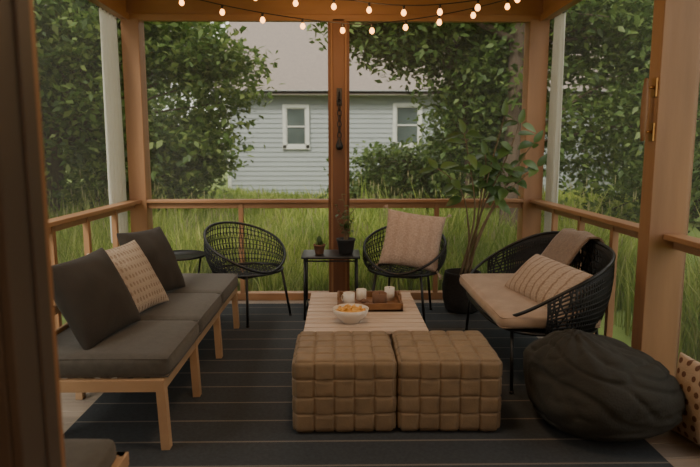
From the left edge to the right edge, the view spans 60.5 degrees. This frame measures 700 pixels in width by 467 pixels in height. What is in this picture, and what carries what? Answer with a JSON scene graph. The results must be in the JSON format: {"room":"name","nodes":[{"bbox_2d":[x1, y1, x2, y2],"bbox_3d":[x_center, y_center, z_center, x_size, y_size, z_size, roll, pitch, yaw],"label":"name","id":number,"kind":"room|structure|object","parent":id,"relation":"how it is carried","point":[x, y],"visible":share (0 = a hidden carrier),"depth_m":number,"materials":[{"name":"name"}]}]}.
{"room":"screened porch","nodes":[
{"label":"screened porch","id":0,"kind":"room"},
{"bbox_2d":[48,0,140,328],"bbox_3d":[-2.010,-0.246,3.449,0.144,3.240,4.474,0,8,-1],"label":"wall","id":1,"kind":"structure","parent":0,"point":[117,8],"depth_m":4.67,"materials":[{"name":"brown wood"}]},
{"bbox_2d":[95,5,127,242],"bbox_3d":[-2.152,-0.956,5.455,0.056,2.055,0.480,0,8,-1],"label":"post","id":2,"kind":"object","parent":1,"relation":"hanging from","point":[110,73],"visible":0.83,"depth_m":5.42,"materials":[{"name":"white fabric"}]},
{"bbox_2d":[118,0,550,299],"bbox_3d":[-0.131,-0.566,5.752,3.970,3.240,0.174,0,8,-1],"label":"frame","id":3,"kind":"structure","parent":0,"point":[536,39],"depth_m":5.58,"materials":[{"name":"brown wood"}]},
{"bbox_2d":[336,88,342,149],"bbox_3d":[-0.099,-1.059,5.556,0.072,0.570,0.101,0,8,-1],"label":"door chime","id":4,"kind":"object","parent":3,"relation":"hanging from","point":[339,146],"visible":1,"depth_m":5.55,"materials":[{"name":"black metal"}]},
{"bbox_2d":[61,300,699,466],"bbox_3d":[-0.094,0.973,3.723,3.970,0.050,4.610,0,8,-1],"label":"floor","id":5,"kind":"structure","parent":0,"point":[679,451],"depth_m":3.08,"materials":[{"name":"brown wood"}]},
{"bbox_2d":[64,439,128,466],"bbox_3d":[-1.034,0.957,1.881,0.520,0.487,0.502,0,8,-1],"label":"footstool","id":6,"kind":"object","parent":5,"relation":"on","point":[78,452],"visible":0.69,"depth_m":1.98,"materials":[{"name":"grey fabric"}]},
{"bbox_2d":[63,303,673,466],"bbox_3d":[-0.011,0.887,4.111,2.950,0.011,3.200,0,8,-1],"label":"area rug","id":7,"kind":"object","parent":5,"relation":"on","point":[242,414],"visible":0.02,"depth_m":3.14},
{"bbox_2d":[54,273,239,449],"bbox_3d":[-1.281,0.562,3.863,0.811,0.725,2.060,0,8,-1],"label":"bench sofa","id":8,"kind":"object","parent":7,"relation":"on","point":[157,346],"visible":0.55,"depth_m":3.09,"materials":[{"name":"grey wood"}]},
{"bbox_2d":[52,247,140,349],"bbox_3d":[-1.352,0.332,3.174,0.281,0.442,0.511,1,8,10],"label":"throw pillow","id":9,"kind":"object","parent":8,"relation":"on","point":[90,292],"visible":0.91,"depth_m":3.05,"materials":[{"name":"fabric"}]},
{"bbox_2d":[88,240,168,312],"bbox_3d":[-1.329,0.274,3.630,0.262,0.404,0.466,2,8,13],"label":"throw pillow","id":10,"kind":"object","parent":8,"relation":"on","point":[144,286],"visible":0.53,"depth_m":3.61,"materials":[{"name":"fabric"}]},
{"bbox_2d":[116,226,185,291],"bbox_3d":[-1.349,0.193,4.104,0.264,0.451,0.504,2,8,16],"label":"throw pillow","id":11,"kind":"object","parent":8,"relation":"on","point":[154,244],"visible":0.67,"depth_m":4.07,"materials":[{"name":"fabric"}]},
{"bbox_2d":[173,250,204,272],"bbox_3d":[-1.485,0.449,5.237,0.470,0.543,0.470,0,8,-1],"label":"round side table","id":12,"kind":"object","parent":7,"relation":"on","point":[181,255],"visible":0.36,"depth_m":5.25,"materials":[{"name":"black metal"}]},
{"bbox_2d":[203,221,291,327],"bbox_3d":[-0.914,0.319,5.245,0.680,0.803,0.772,7,10,41],"label":"lounge chair","id":13,"kind":"object","parent":7,"relation":"on","point":[210,255],"visible":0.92,"depth_m":5.37,"materials":[{"name":"black wicker"}]},
{"bbox_2d":[301,250,359,319],"bbox_3d":[-0.166,0.443,5.269,0.500,0.550,0.400,0,8,-1],"label":"side table","id":14,"kind":"object","parent":7,"relation":"on","point":[307,254],"visible":0.78,"depth_m":5.09,"materials":[{"name":"black metal"}]},
{"bbox_2d":[313,236,324,254],"bbox_3d":[-0.265,0.098,5.179,0.104,0.158,0.104,0,8,-1],"label":"potted cactus","id":15,"kind":"object","parent":14,"relation":"on","point":[319,246],"visible":1,"depth_m":5.16,"materials":[{"name":"ceramic"}]},
{"bbox_2d":[334,194,355,253],"bbox_3d":[-0.041,-0.083,5.191,0.190,0.514,0.176,0,8,-1],"label":"potted herb","id":16,"kind":"object","parent":14,"relation":"on","point":[345,244],"visible":1,"depth_m":5.17,"materials":[{"name":"green plant"}]},
{"bbox_2d":[292,331,396,431],"bbox_3d":[-0.034,0.794,3.295,0.540,0.397,0.530,0,8,-2],"label":"pouf","id":17,"kind":"object","parent":7,"relation":"on","point":[343,381],"visible":1,"depth_m":3.04,"materials":[{"name":"brown wicker"}]},
{"bbox_2d":[304,292,428,340],"bbox_3d":[0.089,0.697,4.102,0.750,0.368,0.996,0,8,-1],"label":"coffee table","id":18,"kind":"object","parent":7,"relation":"on","point":[321,316],"visible":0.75,"depth_m":3.83,"materials":[{"name":"brown wood"}]},
{"bbox_2d":[333,303,368,323],"bbox_3d":[0.004,0.503,3.765,0.228,0.108,0.228,0,8,-1],"label":"bowl","id":19,"kind":"object","parent":18,"relation":"on","point":[348,313],"visible":1,"depth_m":3.71,"materials":[{"name":"white ceramic"}]},
{"bbox_2d":[337,291,402,311],"bbox_3d":[0.132,0.453,4.190,0.442,0.090,0.372,0,8,-1],"label":"serving tray","id":20,"kind":"object","parent":18,"relation":"on","point":[396,305],"visible":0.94,"depth_m":4.01,"materials":[{"name":"brown wood"}]},
{"bbox_2d":[341,291,354,302],"bbox_3d":[-0.016,0.449,4.132,0.098,0.085,0.080,0,8,3],"label":"coffee mug","id":21,"kind":"object","parent":20,"relation":"on","point":[348,297],"visible":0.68,"depth_m":4.10,"materials":[{"name":"white ceramic"}]},
{"bbox_2d":[356,288,365,299],"bbox_3d":[0.081,0.432,4.292,0.072,0.075,0.092,0,8,0],"label":"coffee mug","id":22,"kind":"object","parent":20,"relation":"on","point":[360,292],"visible":0.94,"depth_m":4.25,"materials":[{"name":"white ceramic"}]},
{"bbox_2d":[355,298,372,302],"bbox_3d":[0.094,0.470,4.085,0.130,0.056,0.100,0,8,-1],"label":"pine cones","id":23,"kind":"object","parent":20,"relation":"on","point":[363,300],"visible":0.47,"depth_m":4.07,"materials":[{"name":"plant"}]},
{"bbox_2d":[372,291,386,302],"bbox_3d":[0.203,0.448,4.125,0.100,0.089,0.100,0,8,-1],"label":"jar candle","id":24,"kind":"object","parent":20,"relation":"in","point":[378,296],"visible":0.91,"depth_m":4.09,"materials":[{"name":"ceramic"}]},
{"bbox_2d":[384,286,394,300],"bbox_3d":[0.281,0.425,4.274,0.072,0.094,0.072,0,8,-1],"label":"jar candle","id":25,"kind":"object","parent":20,"relation":"in","point":[389,289],"visible":0.91,"depth_m":4.24,"materials":[{"name":"white wax"}]},
{"bbox_2d":[363,226,446,323],"bbox_3d":[0.476,0.327,5.260,0.752,0.783,0.680,2,8,17],"label":"lounge chair","id":26,"kind":"object","parent":7,"relation":"on","point":[413,274],"visible":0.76,"depth_m":5.21,"materials":[{"name":"black wicker"}]},
{"bbox_2d":[372,205,451,279],"bbox_3d":[0.535,0.066,5.146,0.667,0.608,0.268,1,8,9],"label":"pillow","id":27,"kind":"object","parent":26,"relation":"on","point":[411,240],"visible":0.97,"depth_m":5.08,"materials":[{"name":"beige fabric"}]},
{"bbox_2d":[391,330,502,430],"bbox_3d":[0.510,0.793,3.304,0.540,0.397,0.530,0,8,0],"label":"pouf","id":28,"kind":"object","parent":7,"relation":"on","point":[448,380],"visible":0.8,"depth_m":3.05,"materials":[{"name":"brown wicker"}]},
{"bbox_2d":[418,100,546,313],"bbox_3d":[1.138,-0.210,5.232,1.088,1.854,0.516,0,8,-1],"label":"rubber plant","id":29,"kind":"object","parent":7,"relation":"on","point":[455,298],"visible":0.96,"depth_m":5.21,"materials":[{"name":"green plant"}]},
{"bbox_2d":[465,231,615,393],"bbox_3d":[1.261,0.446,4.182,0.784,0.842,1.466,0,8,-1],"label":"loveseat","id":30,"kind":"object","parent":7,"relation":"on","point":[597,288],"visible":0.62,"depth_m":3.58,"materials":[{"name":"black metal"}]},
{"bbox_2d":[459,273,600,328],"bbox_3d":[1.188,0.445,4.181,0.648,0.123,1.288,0,8,-1],"label":"seat cushion","id":31,"kind":"object","parent":30,"relation":"on","point":[489,291],"visible":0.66,"depth_m":3.85,"materials":[{"name":"beige fabric"}]},
{"bbox_2d":[505,254,592,313],"bbox_3d":[1.295,0.326,3.944,0.278,0.279,0.745,-2,8,-11],"label":"lumbar pillow","id":32,"kind":"object","parent":31,"relation":"on","point":[540,278],"visible":0.7,"depth_m":3.84,"materials":[{"name":"fabric"}]},
{"bbox_2d":[541,228,604,273],"bbox_3d":[1.518,0.183,4.234,0.407,0.409,0.555,0,8,-1],"label":"throw blanket","id":33,"kind":"object","parent":30,"relation":"on","point":[563,248],"visible":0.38,"depth_m":4.21,"materials":[{"name":"fabric"}]},
{"bbox_2d":[523,328,685,441],"bbox_3d":[1.319,0.745,3.159,0.753,0.523,0.771,0,8,-1],"label":"bean bag","id":34,"kind":"object","parent":7,"relation":"on","point":[586,385],"visible":1,"depth_m":2.88,"materials":[{"name":"fabric"}]},
{"bbox_2d":[671,352,699,445],"bbox_3d":[1.739,0.850,2.934,0.139,0.419,0.421,-2,8,-14],"label":"polka dot pillow","id":35,"kind":"object","parent":5,"relation":"on","point":[688,369],"visible":0.69,"depth_m":2.97,"materials":[{"name":"fabric"}]},
{"bbox_2d":[530,0,699,377],"bbox_3d":[1.782,-0.255,3.511,0.220,3.240,4.474,0,8,-1],"label":"wooden porch frame","id":36,"kind":"structure","parent":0,"point":[661,231],"depth_m":3.35,"materials":[{"name":"brown wood"}]},
{"bbox_2d":[544,10,567,231],"bbox_3d":[1.897,-0.973,5.571,0.056,2.055,0.340,0,8,-1],"label":"sheer curtain","id":37,"kind":"object","parent":36,"relation":"hanging from","point":[557,69],"visible":0.9,"depth_m":5.52,"materials":[{"name":"white fabric"}]},
{"bbox_2d":[640,78,658,140],"bbox_3d":[1.638,-0.680,3.300,0.073,0.340,0.050,0,8,-1],"label":"handle","id":38,"kind":"object","parent":36,"relation":"attached to","point":[655,81],"visible":1,"depth_m":3.29,"materials":[{"name":"gold metal"}]},
{"bbox_3d":[-0.094,-1.831,3.334,4.090,0.170,4.610,0,8,-1],"label":"ceiling","id":39,"kind":"structure","parent":0,"visible":0},
{"bbox_2d":[179,0,519,33],"bbox_3d":[-0.078,-1.768,4.482,3.502,0.436,0.574,0,8,-1],"label":"string lights","id":40,"kind":"object","parent":39,"relation":"hanging from","point":[181,2],"visible":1,"depth_m":4.73,"materials":[{"name":"white glass"}]},
{"bbox_3d":[-0.019,-0.161,1.161,4.800,2.900,0.145,0,8,-1],"label":"wall","id":41,"kind":"structure","parent":0,"visible":0},
{"bbox_2d":[0,0,65,466],"bbox_3d":[0.218,0.076,1.197,1.865,2.420,0.182,0,8,-1],"label":"door","id":42,"kind":"structure","parent":41,"relation":"in","point":[31,423],"depth_m":1.15,"materials":[{"name":"paint"}]},
{"label":"outside","id":43,"kind":"structure","parent":0,"visible":0},
{"bbox_2d":[61,165,699,365],"bbox_3d":[-0.547,-2.909,32.908,80.000,0.416,90.000,0,8,-1],"label":"lawn","id":44,"kind":"structure","parent":43,"point":[618,333],"depth_m":6.65,"materials":[{"name":"plant"}]},
{"bbox_2d":[34,11,81,179],"bbox_3d":[-5.357,-1.413,5.860,3.941,4.933,6.609,-1,8,-5],"label":"maple tree","id":45,"kind":"object","parent":44,"relation":"on","point":[42,62],"visible":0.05,"depth_m":7.93,"materials":[{"name":"green plant"}]},
{"bbox_2d":[35,3,161,187],"bbox_3d":[-9.486,-4.580,15.158,9.411,9.093,7.444,-1,8,-7],"label":"tree","id":46,"kind":"object","parent":44,"relation":"on","point":[153,89],"visible":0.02,"depth_m":15.53,"materials":[{"name":"green plant"}]},
{"bbox_2d":[46,6,225,166],"bbox_3d":[-15.142,-9.501,33.481,17.348,13.174,11.626,-1,8,-10],"label":"tree","id":47,"kind":"object","parent":44,"relation":"on","point":[46,6],"visible":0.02,"depth_m":34.21,"materials":[{"name":"green plant"}]},
{"bbox_2d":[44,99,244,211],"bbox_3d":[-4.614,-1.377,12.738,4.617,2.958,2.682,1,8,7],"label":"shrub","id":48,"kind":"object","parent":44,"relation":"on","point":[75,173],"visible":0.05,"depth_m":12.48,"materials":[{"name":"green plant"}]},
{"bbox_2d":[71,22,226,182],"bbox_3d":[-9.575,-7.401,25.786,10.770,11.732,8.754,-2,8,-16],"label":"tree","id":49,"kind":"object","parent":44,"relation":"on","point":[164,99],"visible":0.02,"depth_m":24.96,"materials":[{"name":"green plant"}]},
{"bbox_2d":[33,0,284,218],"bbox_3d":[-4.420,-2.886,9.121,6.748,6.958,4.669,0,8,-1],"label":"maple tree","id":50,"kind":"object","parent":44,"relation":"on","point":[192,149],"visible":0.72,"depth_m":9.13,"materials":[{"name":"green plant"}]},
{"bbox_2d":[47,171,693,310],"bbox_3d":[-0.186,-0.638,11.936,20.829,1.604,11.695,0,8,-1],"label":"grass","id":51,"kind":"structure","parent":44,"relation":"on","point":[298,229],"depth_m":7.56,"materials":[{"name":"green plant"}]},
{"bbox_2d":[213,22,628,195],"bbox_3d":[2.247,-4.288,20.899,12.600,6.250,7.340,0,8,-1],"label":"neighboring house","id":52,"kind":"structure","parent":44,"relation":"on","point":[293,130],"depth_m":17.75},
{"bbox_2d":[317,99,543,212],"bbox_3d":[1.572,-1.465,11.968,4.772,2.963,2.603,-2,8,-11],"label":"shrub","id":53,"kind":"object","parent":44,"relation":"on","point":[397,162],"visible":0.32,"depth_m":11.52,"materials":[{"name":"green plant"}]},
{"bbox_2d":[307,0,699,232],"bbox_3d":[2.565,-2.855,9.090,7.722,6.909,4.172,1,8,7],"label":"oak tree","id":54,"kind":"object","parent":44,"relation":"on","point":[473,56],"visible":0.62,"depth_m":8.84,"materials":[{"name":"green plant"}]},
{"bbox_2d":[563,1,699,222],"bbox_3d":[8.175,-3.828,13.536,7.316,7.710,5.999,-3,8,-19],"label":"tree","id":55,"kind":"object","parent":44,"relation":"on","point":[694,209],"visible":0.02,"depth_m":13.68,"materials":[{"name":"green plant"}]},
{"bbox_2d":[602,48,699,269],"bbox_3d":[4.464,-1.348,5.329,3.801,4.946,5.701,1,8,11],"label":"oak tree","id":56,"kind":"object","parent":44,"relation":"on","point":[635,109],"visible":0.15,"depth_m":6.48,"materials":[{"name":"green plant"}]},
{"bbox_2d":[613,194,699,361],"bbox_3d":[4.507,0.515,3.894,4.202,1.568,5.498,0,8,-1],"label":"grass","id":57,"kind":"structure","parent":44,"relation":"on","point":[690,315],"depth_m":5.32,"materials":[{"name":"green plant"}]}
]}

